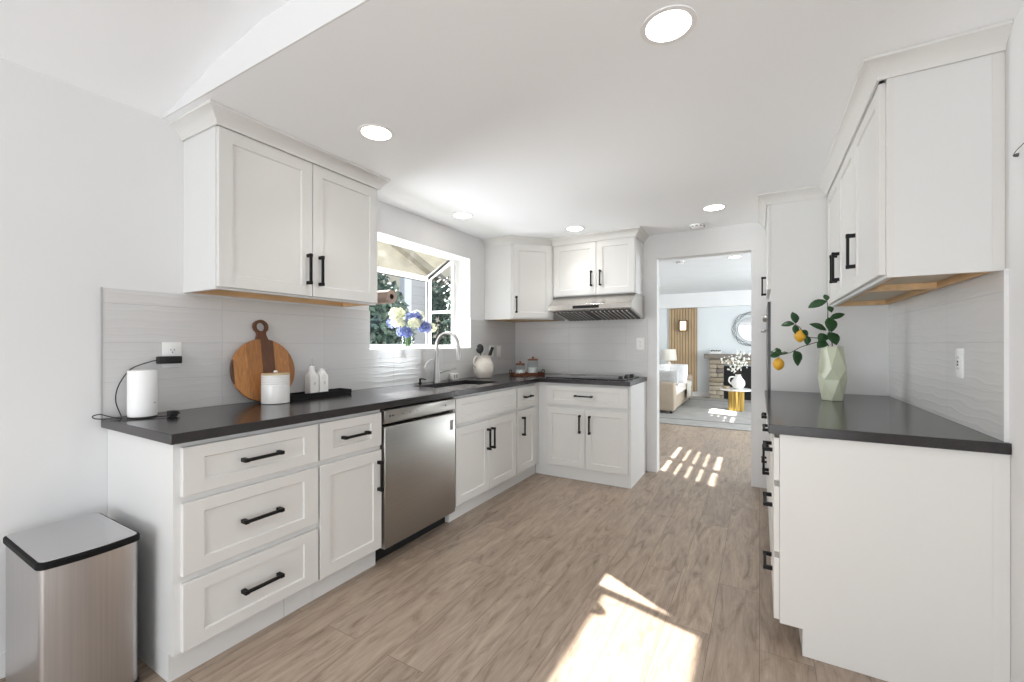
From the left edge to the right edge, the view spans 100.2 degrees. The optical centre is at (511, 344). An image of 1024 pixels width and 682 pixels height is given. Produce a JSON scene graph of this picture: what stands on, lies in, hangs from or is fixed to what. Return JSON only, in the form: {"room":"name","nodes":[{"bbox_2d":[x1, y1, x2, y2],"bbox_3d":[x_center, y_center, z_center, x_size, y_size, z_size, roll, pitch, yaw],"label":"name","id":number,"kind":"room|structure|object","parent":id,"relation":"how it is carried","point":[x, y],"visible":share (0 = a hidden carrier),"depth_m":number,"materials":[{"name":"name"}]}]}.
{"room":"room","nodes":[
{"label":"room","id":0,"kind":"room"},
{"bbox_2d":[0,57,513,652],"bbox_3d":[-0.329,-0.121,4.435,0.170,2.700,14.850,0,0,30],"label":"wall","id":1,"kind":"structure","parent":0,"point":[91,184],"depth_m":1.74,"materials":[{"name":"paint"}]},
{"bbox_2d":[0,651,5,678],"bbox_3d":[-2.815,1.181,-0.047,0.014,0.094,4.300,0,0,30],"label":"baseboard","id":2,"kind":"structure","parent":1,"relation":"attached to","point":[2,654],"depth_m":1.57,"materials":[{"name":"paint"}]},
{"bbox_2d":[101,287,102,418],"bbox_3d":[-1.739,0.035,1.815,0.010,0.557,0.004,0,0,30],"label":"trim","id":3,"kind":"structure","parent":1,"relation":"attached to","point":[101,287],"depth_m":1.81,"materials":[{"name":"tile"}]},
{"bbox_2d":[162,0,369,118],"bbox_3d":[-0.280,-1.264,1.221,3.132,0.415,0.006,0,0,30],"label":"trim","id":4,"kind":"structure","parent":1,"relation":"attached to","point":[293,21],"depth_m":1.57,"materials":[{"name":"paint"}]},
{"bbox_2d":[170,99,390,306],"bbox_3d":[-1.198,-0.653,2.385,0.375,0.804,1.042,0,0,30],"label":"upper cabinet","id":5,"kind":"object","parent":1,"relation":"attached to","point":[269,213],"visible":1,"depth_m":2.14,"materials":[{"name":"paint"}]},
{"bbox_2d":[376,290,396,303],"bbox_3d":[-0.945,-0.324,2.897,0.247,0.092,0.208,0,0,30],"label":"paper towel roll","id":6,"kind":"object","parent":5,"relation":"attached to","point":[384,296],"visible":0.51,"depth_m":2.88,"materials":[{"name":"brown cardboard"}]},
{"bbox_2d":[103,288,514,418],"bbox_3d":[-0.851,0.036,3.353,0.010,0.556,3.546,0,0,30],"label":"backsplash","id":7,"kind":"structure","parent":1,"relation":"attached to","point":[209,330],"depth_m":2.26,"materials":[{"name":"tile"}]},
{"bbox_2d":[92,356,181,419],"bbox_3d":[-1.585,0.184,1.863,0.199,0.259,0.310,0,0,30],"label":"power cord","id":8,"kind":"object","parent":7,"relation":"attached to","point":[159,359],"visible":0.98,"depth_m":1.88,"materials":[{"name":"black plastic"}]},
{"bbox_2d":[162,342,180,367],"bbox_3d":[-1.607,0.049,2.025,0.009,0.120,0.076,0,0,30],"label":"wall outlet","id":9,"kind":"object","parent":7,"relation":"attached to","point":[168,348],"visible":0.62,"depth_m":2.02,"materials":[{"name":"white plastic"}]},
{"bbox_2d":[168,347,176,353],"bbox_3d":[-1.605,0.028,2.023,0.003,0.033,0.034,0,0,30],"label":"receptacle","id":10,"kind":"object","parent":9,"relation":"attached to","point":[171,350],"depth_m":2.02,"materials":[{"name":"white plastic"}]},
{"bbox_2d":[497,346,500,356],"bbox_3d":[-0.137,0.073,4.567,0.009,0.120,0.076,0,0,30],"label":"light switch","id":11,"kind":"object","parent":7,"relation":"attached to","point":[498,347],"visible":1,"depth_m":4.56,"materials":[{"name":"white plastic"}]},
{"bbox_2d":[370,239,455,348],"bbox_3d":[-1.029,-0.397,3.780,0.384,0.950,1.235,0,0,30],"label":"window","id":12,"kind":"structure","parent":1,"relation":"in","point":[381,270],"depth_m":4.20,"materials":[{"name":"paint"}]},
{"bbox_2d":[370,348,407,348],"bbox_3d":[-1.029,0.057,3.780,0.384,0.044,1.235,0,0,30],"label":"shelf","id":13,"kind":"object","parent":12,"relation":"attached to","point":[370,348],"depth_m":3.75,"materials":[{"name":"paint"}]},
{"bbox_3d":[-0.928,-0.047,3.789,0.100,0.159,0.100,0,0,30],"label":"glass vase","id":14,"kind":"object","parent":12,"relation":"on","visible":0},
{"bbox_2d":[386,318,405,344],"bbox_3d":[-1.020,-0.121,3.798,0.158,0.270,0.173,0,0,30],"label":"hydrangea","id":15,"kind":"object","parent":14,"relation":"in","point":[388,322],"visible":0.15,"depth_m":3.77,"materials":[{"name":"blue plant"}]},
{"bbox_2d":[389,307,405,338],"bbox_3d":[-0.985,-0.154,3.700,0.146,0.335,0.270,0,0,-10],"label":"hydrangea","id":16,"kind":"object","parent":14,"relation":"in","point":[394,313],"visible":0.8,"depth_m":3.61,"materials":[{"name":"beige plant"}]},
{"bbox_2d":[390,316,406,345],"bbox_3d":[-0.935,-0.111,3.650,0.130,0.250,0.319,0,0,8],"label":"hydrangea","id":17,"kind":"object","parent":14,"relation":"in","point":[397,321],"visible":0.94,"depth_m":3.52,"materials":[{"name":"beige plant"}]},
{"bbox_2d":[396,325,412,341],"bbox_3d":[-0.891,-0.076,3.693,0.144,0.180,0.278,0,0,12],"label":"hydrangea","id":18,"kind":"object","parent":14,"relation":"in","point":[404,331],"visible":1,"depth_m":3.59,"materials":[{"name":"blue plant"}]},
{"bbox_2d":[407,318,420,345],"bbox_3d":[-0.878,-0.109,3.729,0.134,0.245,0.225,0,0,-34],"label":"hydrangea","id":19,"kind":"object","parent":14,"relation":"in","point":[414,322],"visible":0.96,"depth_m":3.66,"materials":[{"name":"beige plant"}]},
{"bbox_2d":[406,311,422,323],"bbox_3d":[-0.882,-0.146,3.792,0.166,0.319,0.189,0,0,38],"label":"hydrangea","id":20,"kind":"object","parent":14,"relation":"in","point":[417,315],"visible":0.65,"depth_m":3.77,"materials":[{"name":"blue plant"}]},
{"bbox_2d":[408,310,424,345],"bbox_3d":[-0.901,-0.154,3.894,0.146,0.337,0.268,0,0,30],"label":"hydrangea","id":21,"kind":"object","parent":14,"relation":"in","point":[420,312],"visible":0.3,"depth_m":3.91,"materials":[{"name":"beige plant"}]},
{"bbox_2d":[409,321,432,341],"bbox_3d":[-0.824,-0.101,3.830,0.225,0.229,0.147,0,0,-12],"label":"hydrangea","id":22,"kind":"object","parent":14,"relation":"in","point":[425,326],"visible":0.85,"depth_m":3.81,"materials":[{"name":"blue plant"}]},
{"bbox_2d":[409,323,436,345],"bbox_3d":[-0.818,-0.095,3.898,0.137,0.219,0.308,0,0,43],"label":"hydrangea","id":23,"kind":"object","parent":14,"relation":"in","point":[433,325],"visible":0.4,"depth_m":3.93,"materials":[{"name":"beige plant"}]},
{"bbox_2d":[0,396,887,681],"bbox_3d":[1.905,1.288,3.144,5.350,0.120,14.850,0,0,30],"label":"floor","id":24,"kind":"structure","parent":0,"point":[663,578],"depth_m":2.05,"materials":[{"name":"brown wood"}]},
{"bbox_2d":[3,513,139,681],"bbox_3d":[-1.560,0.953,1.524,0.487,0.550,0.260,0,0,30],"label":"trash bin","id":25,"kind":"object","parent":24,"relation":"on","point":[72,583],"visible":1,"depth_m":1.43,"materials":[{"name":"metal"}]},
{"bbox_2d":[108,420,317,681],"bbox_3d":[-1.305,0.790,1.919,0.654,0.875,0.575,0,0,30],"label":"base cabinet","id":26,"kind":"object","parent":24,"relation":"on","point":[227,528],"visible":0.99,"depth_m":1.68,"materials":[{"name":"paint"}]},
{"bbox_2d":[101,373,646,444],"bbox_3d":[-0.217,0.333,2.983,1.476,0.038,3.550,0,0,30],"label":"countertop","id":27,"kind":"structure","parent":26,"relation":"on","point":[195,424],"depth_m":2.07,"materials":[{"name":"grey stone"}]},
{"bbox_2d":[127,370,157,417],"bbox_3d":[-1.603,0.212,1.858,0.103,0.203,0.103,0,0,30],"label":"speaker","id":28,"kind":"object","parent":27,"relation":"on","point":[142,385],"visible":0.97,"depth_m":1.82},
{"bbox_2d":[230,320,294,401],"bbox_3d":[-1.371,0.088,2.362,0.085,0.452,0.346,0,0,30],"label":"cutting board","id":29,"kind":"object","parent":27,"relation":"on","point":[258,356],"visible":0.89,"depth_m":2.32,"materials":[{"name":"brown wood"}]},
{"bbox_2d":[261,370,289,403],"bbox_3d":[-1.276,0.226,2.311,0.138,0.175,0.138,0,0,30],"label":"canister","id":30,"kind":"object","parent":27,"relation":"on","point":[275,387],"visible":1,"depth_m":2.26,"materials":[{"name":"white ceramic"}]},
{"bbox_2d":[290,388,351,399],"bbox_3d":[-1.182,0.299,2.604,0.117,0.030,0.405,0,0,30],"label":"tray","id":31,"kind":"object","parent":27,"relation":"on","point":[336,391],"visible":0.7,"depth_m":2.56,"materials":[{"name":"wood"}]},
{"bbox_2d":[305,359,318,393],"bbox_3d":[-1.203,0.197,2.573,0.059,0.222,0.058,0,0,30],"label":"bottle","id":32,"kind":"object","parent":31,"relation":"on","point":[311,378],"visible":0.86,"depth_m":2.56,"materials":[{"name":"white ceramic"}]},
{"bbox_2d":[317,368,327,391],"bbox_3d":[-1.170,0.227,2.631,0.059,0.161,0.058,0,0,30],"label":"bottle","id":33,"kind":"object","parent":31,"relation":"on","point":[323,376],"visible":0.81,"depth_m":2.61,"materials":[{"name":"white ceramic"}]},
{"bbox_2d":[433,331,461,382],"bbox_3d":[-0.492,0.102,3.584,0.275,0.424,0.235,0,0,30],"label":"faucet","id":34,"kind":"object","parent":27,"relation":"on","point":[436,379],"visible":0.99,"depth_m":3.54,"materials":[{"name":"silver metal"}]},
{"bbox_2d":[449,373,457,379],"bbox_3d":[-0.521,0.285,3.839,0.044,0.058,0.085,0,0,30],"label":"sponge holder","id":35,"kind":"object","parent":27,"relation":"on","point":[452,376],"visible":1,"depth_m":3.81,"materials":[{"name":"white ceramic"}]},
{"bbox_2d":[440,384,473,388],"bbox_3d":[-0.423,0.441,3.433,0.380,0.176,0.700,0,0,30],"label":"sink","id":36,"kind":"object","parent":27,"relation":"in","point":[463,385],"visible":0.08,"depth_m":3.71,"materials":[{"name":"metal"}]},
{"bbox_2d":[473,355,493,377],"bbox_3d":[-0.267,0.208,4.057,0.199,0.212,0.199,0,0,5],"label":"pitcher","id":37,"kind":"object","parent":27,"relation":"on","point":[483,366],"visible":1,"depth_m":3.99,"materials":[{"name":"ceramic"}]},
{"bbox_2d":[476,344,483,355],"bbox_3d":[-0.304,0.144,4.053,0.071,0.301,0.027,0,0,6],"label":"utensil","id":38,"kind":"object","parent":37,"relation":"in","point":[479,348],"visible":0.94,"depth_m":4.04,"materials":[{"name":"black plastic"}]},
{"bbox_2d":[509,369,544,375],"bbox_3d":[0.155,0.283,4.383,0.365,0.061,0.132,0,0,-19],"label":"serving tray","id":39,"kind":"object","parent":27,"relation":"on","point":[511,373],"visible":1,"depth_m":4.33,"materials":[{"name":"brown wood"}]},
{"bbox_2d":[515,361,524,372],"bbox_3d":[0.084,0.235,4.358,0.104,0.136,0.104,0,0,30],"label":"glass jar","id":40,"kind":"object","parent":39,"relation":"on","point":[519,363],"visible":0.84,"depth_m":4.32,"materials":[{"name":"clear glass"}]},
{"bbox_2d":[527,356,537,372],"bbox_3d":[0.213,0.212,4.404,0.112,0.182,0.112,0,0,30],"label":"glass jar","id":41,"kind":"object","parent":39,"relation":"on","point":[530,369],"visible":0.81,"depth_m":4.36,"materials":[{"name":"clear glass"}]},
{"bbox_2d":[546,374,638,380],"bbox_3d":[0.775,0.299,4.106,0.760,0.030,0.505,0,0,30],"label":"cooktop","id":42,"kind":"object","parent":27,"relation":"in","point":[569,376],"visible":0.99,"depth_m":4.00,"materials":[{"name":"black glass"}]},
{"bbox_2d":[312,410,383,600],"bbox_3d":[-1.063,0.790,2.338,0.654,0.875,0.390,0,0,30],"label":"base cabinet","id":43,"kind":"object","parent":24,"relation":"on","point":[349,464],"visible":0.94,"depth_m":2.17,"materials":[{"name":"paint"}]},
{"bbox_2d":[375,398,454,561],"bbox_3d":[-0.807,0.792,2.792,0.608,0.872,0.638,0,0,30],"label":"dishwasher","id":44,"kind":"object","parent":24,"relation":"on","point":[417,447],"visible":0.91,"depth_m":2.58,"materials":[{"name":"metal"}]},
{"bbox_2d":[381,411,448,425],"bbox_3d":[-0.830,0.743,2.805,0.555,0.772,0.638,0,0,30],"label":"control panel","id":45,"kind":"object","parent":44,"relation":"in","point":[446,411],"depth_m":2.63,"materials":[{"name":"metal"}]},
{"bbox_2d":[445,386,515,522],"bbox_3d":[-0.425,0.790,3.442,0.654,0.875,0.858,0,0,30],"label":"base cabinet","id":46,"kind":"object","parent":24,"relation":"on","point":[485,422],"visible":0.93,"depth_m":3.24,"materials":[{"name":"paint"}]},
{"bbox_2d":[511,382,538,486],"bbox_3d":[-0.095,0.790,4.012,0.654,0.875,0.458,0,0,30],"label":"base cabinet","id":47,"kind":"object","parent":24,"relation":"on","point":[527,396],"visible":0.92,"depth_m":3.85,"materials":[{"name":"paint"}]},
{"bbox_2d":[536,381,646,488],"bbox_3d":[0.751,0.790,4.098,0.908,0.875,0.650,0,0,30],"label":"base cabinet","id":48,"kind":"object","parent":24,"relation":"on","point":[589,433],"visible":0.99,"depth_m":3.83,"materials":[{"name":"paint"}]},
{"bbox_2d":[659,397,750,430],"bbox_3d":[4.067,1.222,7.831,3.600,0.012,3.770,0,0,30],"label":"area rug","id":49,"kind":"object","parent":24,"relation":"on","point":[695,411],"visible":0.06,"depth_m":7.35,"materials":[{"name":"fabric"}]},
{"bbox_2d":[659,363,692,412],"bbox_3d":[2.980,0.812,8.789,1.080,0.808,2.400,0,0,30],"label":"sofa","id":50,"kind":"object","parent":49,"relation":"on","point":[671,395],"visible":0.27,"depth_m":7.59,"materials":[{"name":"beige fabric"}]},
{"bbox_2d":[659,364,669,369],"bbox_3d":[2.778,0.560,8.120,0.411,0.366,0.190,0,0,39],"label":"throw pillow","id":51,"kind":"object","parent":50,"relation":"on","point":[661,366],"visible":0.13,"depth_m":8.02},
{"bbox_2d":[659,370,678,384],"bbox_3d":[2.829,0.604,7.848,0.446,0.264,0.151,0,0,37],"label":"throw pillow","id":52,"kind":"object","parent":50,"relation":"on","point":[664,375],"visible":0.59,"depth_m":7.76,"materials":[{"name":"fabric"}]},
{"bbox_2d":[664,364,687,383],"bbox_3d":[3.123,0.556,8.198,0.464,0.366,0.209,0,0,44],"label":"throw pillow","id":53,"kind":"object","parent":50,"relation":"on","point":[682,368],"visible":0.54,"depth_m":8.05,"materials":[{"name":"fabric"}]},
{"bbox_2d":[676,384,684,394],"bbox_3d":[2.839,0.851,8.296,0.830,0.145,0.985,0,0,30],"label":"seat cushion","id":54,"kind":"object","parent":50,"relation":"on","point":[680,388],"depth_m":8.11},
{"bbox_2d":[686,380,690,397],"bbox_3d":[3.447,0.920,8.987,0.530,0.318,0.512,0,0,30],"label":"throw blanket","id":55,"kind":"object","parent":50,"relation":"on","point":[687,382],"visible":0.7,"depth_m":8.87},
{"bbox_2d":[720,387,750,410],"bbox_3d":[4.143,1.016,7.908,0.544,0.400,0.544,0,0,30],"label":"coffee table","id":56,"kind":"object","parent":49,"relation":"on","point":[735,396],"visible":0.86,"depth_m":7.80,"materials":[{"name":"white metal"}]},
{"bbox_2d":[728,374,744,388],"bbox_3d":[4.161,0.683,7.892,0.244,0.265,0.234,0,0,-28],"label":"vase","id":57,"kind":"object","parent":56,"relation":"on","point":[738,382],"visible":1,"depth_m":7.83,"materials":[{"name":"ceramic"}]},
{"bbox_2d":[720,357,736,374],"bbox_3d":[4.031,0.490,7.946,0.305,0.531,0.143,0,0,19],"label":"branch","id":58,"kind":"object","parent":57,"relation":"in","point":[725,361],"visible":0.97,"depth_m":7.93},
{"bbox_2d":[728,353,737,374],"bbox_3d":[4.127,0.454,7.949,0.198,0.603,0.144,0,0,30],"label":"branch","id":59,"kind":"object","parent":57,"relation":"in","point":[732,353],"visible":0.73,"depth_m":7.94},
{"bbox_2d":[733,358,741,371],"bbox_3d":[4.122,0.501,7.842,0.148,0.509,0.179,0,0,30],"label":"branch","id":60,"kind":"object","parent":57,"relation":"in","point":[738,361],"visible":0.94,"depth_m":7.83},
{"bbox_2d":[736,350,744,374],"bbox_3d":[4.201,0.426,7.874,0.151,0.660,0.144,0,0,30],"label":"branch","id":61,"kind":"object","parent":57,"relation":"in","point":[739,357],"visible":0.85,"depth_m":7.88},
{"bbox_2d":[739,353,750,374],"bbox_3d":[4.242,0.452,7.819,0.207,0.608,0.137,0,0,30],"label":"branch","id":62,"kind":"object","parent":57,"relation":"in","point":[748,358],"visible":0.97,"depth_m":7.80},
{"bbox_3d":[3.705,0.954,10.102,0.400,0.525,0.400,0,0,30],"label":"side table","id":63,"kind":"object","parent":49,"relation":"on","visible":0},
{"bbox_2d":[661,349,676,363],"bbox_3d":[3.705,0.400,10.102,0.356,0.580,0.356,0,0,30],"label":"table lamp","id":64,"kind":"object","parent":63,"relation":"on","point":[669,355],"visible":0.84,"depth_m":9.97,"materials":[{"name":"fabric"}]},
{"bbox_2d":[704,354,750,399],"bbox_3d":[5.236,0.719,9.433,1.820,1.011,0.294,0,0,30],"label":"fireplace","id":65,"kind":"object","parent":24,"relation":"on","point":[719,375],"visible":0.3,"depth_m":9.65,"materials":[{"name":"stone"}]},
{"bbox_2d":[710,350,721,353],"bbox_3d":[4.643,0.168,9.768,0.240,0.089,0.120,0,0,30],"label":"ornament","id":66,"kind":"object","parent":65,"relation":"on","point":[711,351],"visible":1,"depth_m":9.74,"materials":[{"name":"white ceramic"}]},
{"bbox_2d":[762,412,770,551],"bbox_3d":[1.829,0.794,2.439,0.698,0.867,0.973,0,0,30],"label":"base cabinet","id":67,"kind":"object","parent":24,"relation":"on","point":[764,469],"visible":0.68,"depth_m":2.54,"materials":[{"name":"paint"}]},
{"bbox_2d":[765,390,1011,454],"bbox_3d":[1.707,0.342,2.210,0.681,0.038,1.492,0,0,30],"label":"countertop","id":68,"kind":"structure","parent":67,"relation":"on","point":[861,418],"depth_m":1.77,"materials":[{"name":"grey stone"}]},
{"bbox_2d":[818,346,846,400],"bbox_3d":[1.861,0.166,2.487,0.139,0.312,0.146,0,0,30],"label":"vase","id":69,"kind":"object","parent":68,"relation":"on","point":[832,369],"visible":0.93,"depth_m":2.44,"materials":[{"name":"green ceramic"}]},
{"bbox_2d":[770,342,816,369],"bbox_3d":[1.697,0.133,2.522,0.309,0.300,0.060,0,0,23],"label":"branch","id":70,"kind":"object","parent":69,"relation":"in","point":[778,363],"visible":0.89,"depth_m":2.54,"materials":[{"name":"green plant"}]},
{"bbox_2d":[781,312,828,345],"bbox_3d":[1.733,0.044,2.515,0.256,0.478,0.061,0,0,22],"label":"branch","id":71,"kind":"object","parent":69,"relation":"in","point":[800,335],"visible":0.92,"depth_m":2.52,"materials":[{"name":"green plant"}]},
{"bbox_2d":[808,294,844,347],"bbox_3d":[1.823,-0.005,2.469,0.180,0.575,0.071,0,0,17],"label":"branch","id":72,"kind":"object","parent":69,"relation":"in","point":[831,324],"visible":0.94,"depth_m":2.47,"materials":[{"name":"green plant"}]},
{"bbox_2d":[758,185,888,501],"bbox_3d":[2.234,0.086,3.160,0.720,2.284,0.791,0,0,30],"label":"tall cabinet","id":73,"kind":"object","parent":24,"relation":"on","point":[795,226],"visible":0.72,"depth_m":2.90,"materials":[{"name":"paint"}]},
{"bbox_2d":[761,302,770,389],"bbox_3d":[1.977,0.064,3.341,0.058,0.730,0.719,0,0,30],"label":"wall oven","id":74,"kind":"object","parent":73,"relation":"in","point":[766,318],"visible":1,"depth_m":3.02,"materials":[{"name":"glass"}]},
{"bbox_2d":[763,434,1009,681],"bbox_3d":[1.458,0.794,1.798,0.698,0.867,0.506,0,0,30],"label":"base cabinet","id":75,"kind":"object","parent":24,"relation":"on","point":[890,562],"visible":0.98,"depth_m":1.55,"materials":[{"name":"paint"}]},
{"bbox_2d":[0,0,1023,239],"bbox_3d":[0.244,-1.274,0.223,5.040,0.435,7.870,0,0,30],"label":"ceiling","id":76,"kind":"structure","parent":0,"point":[527,118],"depth_m":1.76,"materials":[{"name":"paint"}]},
{"bbox_2d":[357,124,394,141],"bbox_3d":[-0.677,-1.054,2.136,0.180,0.003,0.180,0,0,30],"label":"recessed light","id":77,"kind":"object","parent":76,"relation":"in","point":[373,132],"visible":1,"depth_m":2.13,"materials":[{"name":"paint"}]},
{"bbox_2d":[451,212,472,218],"bbox_3d":[-0.406,-1.054,3.503,0.180,0.003,0.180,0,0,30],"label":"recessed light","id":78,"kind":"object","parent":76,"relation":"in","point":[459,215],"visible":1,"depth_m":3.50,"materials":[{"name":"paint"}]},
{"bbox_2d":[565,226,584,230],"bbox_3d":[0.573,-1.054,3.898,0.180,0.003,0.180,0,0,30],"label":"recessed light","id":79,"kind":"object","parent":76,"relation":"in","point":[571,228],"visible":1,"depth_m":3.89,"materials":[{"name":"paint"}]},
{"bbox_2d":[640,4,697,44],"bbox_3d":[0.518,-1.054,1.418,0.180,0.003,0.180,0,0,30],"label":"recessed light","id":80,"kind":"object","parent":76,"relation":"in","point":[669,24],"visible":1,"depth_m":1.41,"materials":[{"name":"paint"}]},
{"bbox_2d":[690,223,704,228],"bbox_3d":[1.636,-1.040,3.778,0.124,0.031,0.124,0,0,30],"label":"smoke detector","id":81,"kind":"object","parent":76,"relation":"attached to","point":[696,225],"visible":1,"depth_m":3.74,"materials":[{"name":"white plastic"}]},
{"bbox_2d":[701,204,726,211],"bbox_3d":[1.557,-1.054,3.300,0.180,0.003,0.180,0,0,30],"label":"recessed light","id":82,"kind":"object","parent":76,"relation":"in","point":[714,207],"visible":1,"depth_m":3.29,"materials":[{"name":"paint"}]},
{"bbox_2d":[516,221,768,488],"bbox_3d":[2.244,-0.121,3.681,5.040,2.700,0.120,0,0,30],"label":"wall","id":83,"kind":"structure","parent":0,"point":[746,237],"depth_m":3.87,"materials":[{"name":"paint"}]},
{"bbox_2d":[482,236,564,322],"bbox_3d":[0.156,-0.653,4.430,0.674,0.806,0.673,0,0,30],"label":"upper cabinet","id":84,"kind":"object","parent":83,"relation":"attached to","point":[518,269],"visible":0.95,"depth_m":4.25,"materials":[{"name":"paint"}]},
{"bbox_2d":[515,319,647,376],"bbox_3d":[0.676,0.035,4.513,1.472,0.558,0.010,0,0,30],"label":"backsplash","id":85,"kind":"structure","parent":83,"relation":"attached to","point":[608,347],"depth_m":4.47,"materials":[{"name":"tile"}]},
{"bbox_2d":[636,338,643,349],"bbox_3d":[1.250,-0.006,4.169,0.076,0.120,0.009,0,0,30],"label":"wall outlet","id":86,"kind":"object","parent":85,"relation":"attached to","point":[639,341],"visible":1,"depth_m":4.17,"materials":[{"name":"white plastic"}]},
{"bbox_2d":[548,293,643,320],"bbox_3d":[0.816,-0.356,4.136,0.796,0.227,0.501,0,0,30],"label":"range hood","id":87,"kind":"object","parent":83,"relation":"attached to","point":[624,306],"visible":1,"depth_m":4.01,"materials":[{"name":"metal"}]},
{"bbox_2d":[551,226,648,297],"bbox_3d":[0.855,-0.763,4.198,0.876,0.584,0.375,0,0,30],"label":"upper cabinet","id":88,"kind":"object","parent":83,"relation":"attached to","point":[610,261],"visible":1,"depth_m":4.07,"materials":[{"name":"paint"}]},
{"bbox_2d":[659,252,750,294],"bbox_3d":[3.921,-1.341,6.581,5.040,0.260,6.580,0,0,30],"label":"ceiling","id":89,"kind":"structure","parent":0,"point":[709,273],"depth_m":7.40,"materials":[{"name":"paint"}]},
{"bbox_2d":[727,256,741,258],"bbox_3d":[3.079,-1.209,5.924,0.180,0.003,0.180,0,0,30],"label":"recessed light","id":90,"kind":"object","parent":89,"relation":"in","point":[730,257],"visible":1,"depth_m":5.94,"materials":[{"name":"paint"}]},
{"bbox_2d":[659,306,750,391],"bbox_3d":[5.606,-0.121,9.494,5.040,2.700,0.150,0,0,30],"label":"wall","id":91,"kind":"structure","parent":0,"point":[715,326],"depth_m":9.96,"materials":[{"name":"paint"}]},
{"bbox_2d":[669,308,696,391],"bbox_3d":[4.090,0.120,10.249,0.630,1.974,0.030,0,0,30],"label":"panel","id":92,"kind":"object","parent":91,"relation":"attached to","point":[684,342],"visible":0.65,"depth_m":10.22,"materials":[{"name":"brown wood"}]},
{"bbox_2d":[679,320,686,330],"bbox_3d":[4.072,-0.448,10.187,0.180,0.253,0.095,0,0,30],"label":"wall sconce","id":93,"kind":"object","parent":92,"relation":"attached to","point":[682,323],"visible":1,"depth_m":10.15,"materials":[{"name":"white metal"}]},
{"bbox_2d":[693,391,709,396],"bbox_3d":[5.556,1.168,9.428,5.020,0.120,0.015,0,0,30],"label":"baseboard","id":94,"kind":"structure","parent":91,"relation":"attached to","point":[697,394],"depth_m":10.06,"materials":[{"name":"paint"}]},
{"bbox_2d":[659,290,750,308],"bbox_3d":[5.522,-1.041,9.369,5.020,0.339,0.150,0,0,30],"label":"trim","id":95,"kind":"structure","parent":91,"relation":"attached to","point":[737,297],"depth_m":9.88,"materials":[{"name":"paint"}]},
{"bbox_2d":[732,311,750,345],"bbox_3d":[5.332,-0.347,9.536,0.788,0.788,0.028,0,0,30],"label":"wall mirror","id":96,"kind":"object","parent":91,"relation":"attached to","point":[744,328],"visible":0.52,"depth_m":9.60,"materials":[{"name":"silver metal"}]},
{"bbox_2d":[738,317,750,340],"bbox_3d":[5.343,-0.346,9.540,0.540,0.540,0.010,0,0,30],"label":"mirror glass","id":97,"kind":"object","parent":96,"relation":"attached to","point":[744,328],"depth_m":9.60,"materials":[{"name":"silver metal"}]},
{"bbox_2d":[1005,6,1023,681],"bbox_3d":[1.983,-0.121,1.885,0.120,2.700,3.250,0,0,30],"label":"wall","id":98,"kind":"structure","parent":0,"point":[1014,52],"depth_m":1.38,"materials":[{"name":"paint"}]},
{"bbox_2d":[818,19,1012,306],"bbox_3d":[1.836,-0.652,2.131,0.379,0.808,1.500,0,0,30],"label":"upper cabinet","id":99,"kind":"object","parent":98,"relation":"attached to","point":[916,199],"visible":0.99,"depth_m":1.54,"materials":[{"name":"paint"}]},
{"bbox_2d":[889,270,1003,440],"bbox_3d":[2.004,0.037,2.052,0.010,0.570,1.470,0,0,30],"label":"backsplash","id":100,"kind":"structure","parent":98,"relation":"attached to","point":[925,330],"depth_m":1.79,"materials":[{"name":"tile"}]},
{"bbox_2d":[955,348,963,378],"bbox_3d":[1.805,0.075,1.729,0.010,0.120,0.076,0,0,30],"label":"wall outlet","id":101,"kind":"object","parent":100,"relation":"attached to","point":[959,352],"visible":1,"depth_m":1.72,"materials":[{"name":"white plastic"}]},
{"bbox_2d":[956,355,959,371],"bbox_3d":[1.803,0.075,1.730,0.003,0.066,0.033,0,0,30],"label":"receptacle","id":102,"kind":"object","parent":101,"relation":"attached to","point":[957,356],"depth_m":1.73,"materials":[{"name":"white plastic"}]},
{"bbox_2d":[1004,269,1008,441],"bbox_3d":[1.634,0.037,1.414,0.012,0.570,0.004,0,0,30],"label":"trim","id":103,"kind":"structure","parent":98,"relation":"attached to","point":[1006,271],"depth_m":1.41,"materials":[{"name":"paint"}]},
{"bbox_2d":[1012,143,1023,156],"bbox_3d":[1.585,-0.608,1.337,0.013,0.020,0.082,0,0,35],"label":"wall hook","id":104,"kind":"object","parent":98,"relation":"attached to","point":[1014,154],"visible":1,"depth_m":1.36,"materials":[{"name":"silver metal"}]},
{"label":"outside","id":105,"kind":"structure","parent":0,"visible":0},
{"bbox_3d":[-9.603,1.529,15.950,27.405,0.100,42.000,0,0,30],"label":"ground","id":106,"kind":"structure","parent":105,"visible":0},
{"bbox_2d":[369,265,415,343],"bbox_3d":[-2.197,0.127,6.381,1.296,2.764,1.840,0,0,35],"label":"shrub","id":107,"kind":"object","parent":106,"relation":"on","point":[380,332],"visible":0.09,"depth_m":6.20,"materials":[{"name":"green plant"}]},
{"bbox_2d":[400,278,425,343],"bbox_3d":[-1.827,0.120,8.028,0.120,2.716,0.650,0,0,30],"label":"fence","id":108,"kind":"object","parent":106,"relation":"on","point":[413,291],"visible":0.19,"depth_m":8.04,"materials":[{"name":"wood"}]},
{"bbox_2d":[377,241,450,342],"bbox_3d":[-2.807,-1.247,13.175,0.550,5.449,12.000,0,0,30],"label":"house","id":109,"kind":"structure","parent":106,"relation":"on","point":[389,256],"depth_m":12.57,"materials":[{"name":"beige paint"}]},
{"bbox_2d":[431,276,450,344],"bbox_3d":[-1.546,-0.090,10.488,2.047,3.202,2.480,0,0,30],"label":"shrub","id":110,"kind":"object","parent":106,"relation":"on","point":[437,297],"visible":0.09,"depth_m":9.94,"materials":[{"name":"green plant"}]},
{"bbox_2d":[440,286,450,344],"bbox_3d":[-0.720,-0.064,8.736,1.548,3.138,1.521,0,0,-9],"label":"shrub","id":111,"kind":"object","parent":106,"relation":"on","point":[446,323],"visible":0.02,"depth_m":8.52,"materials":[{"name":"green plant"}]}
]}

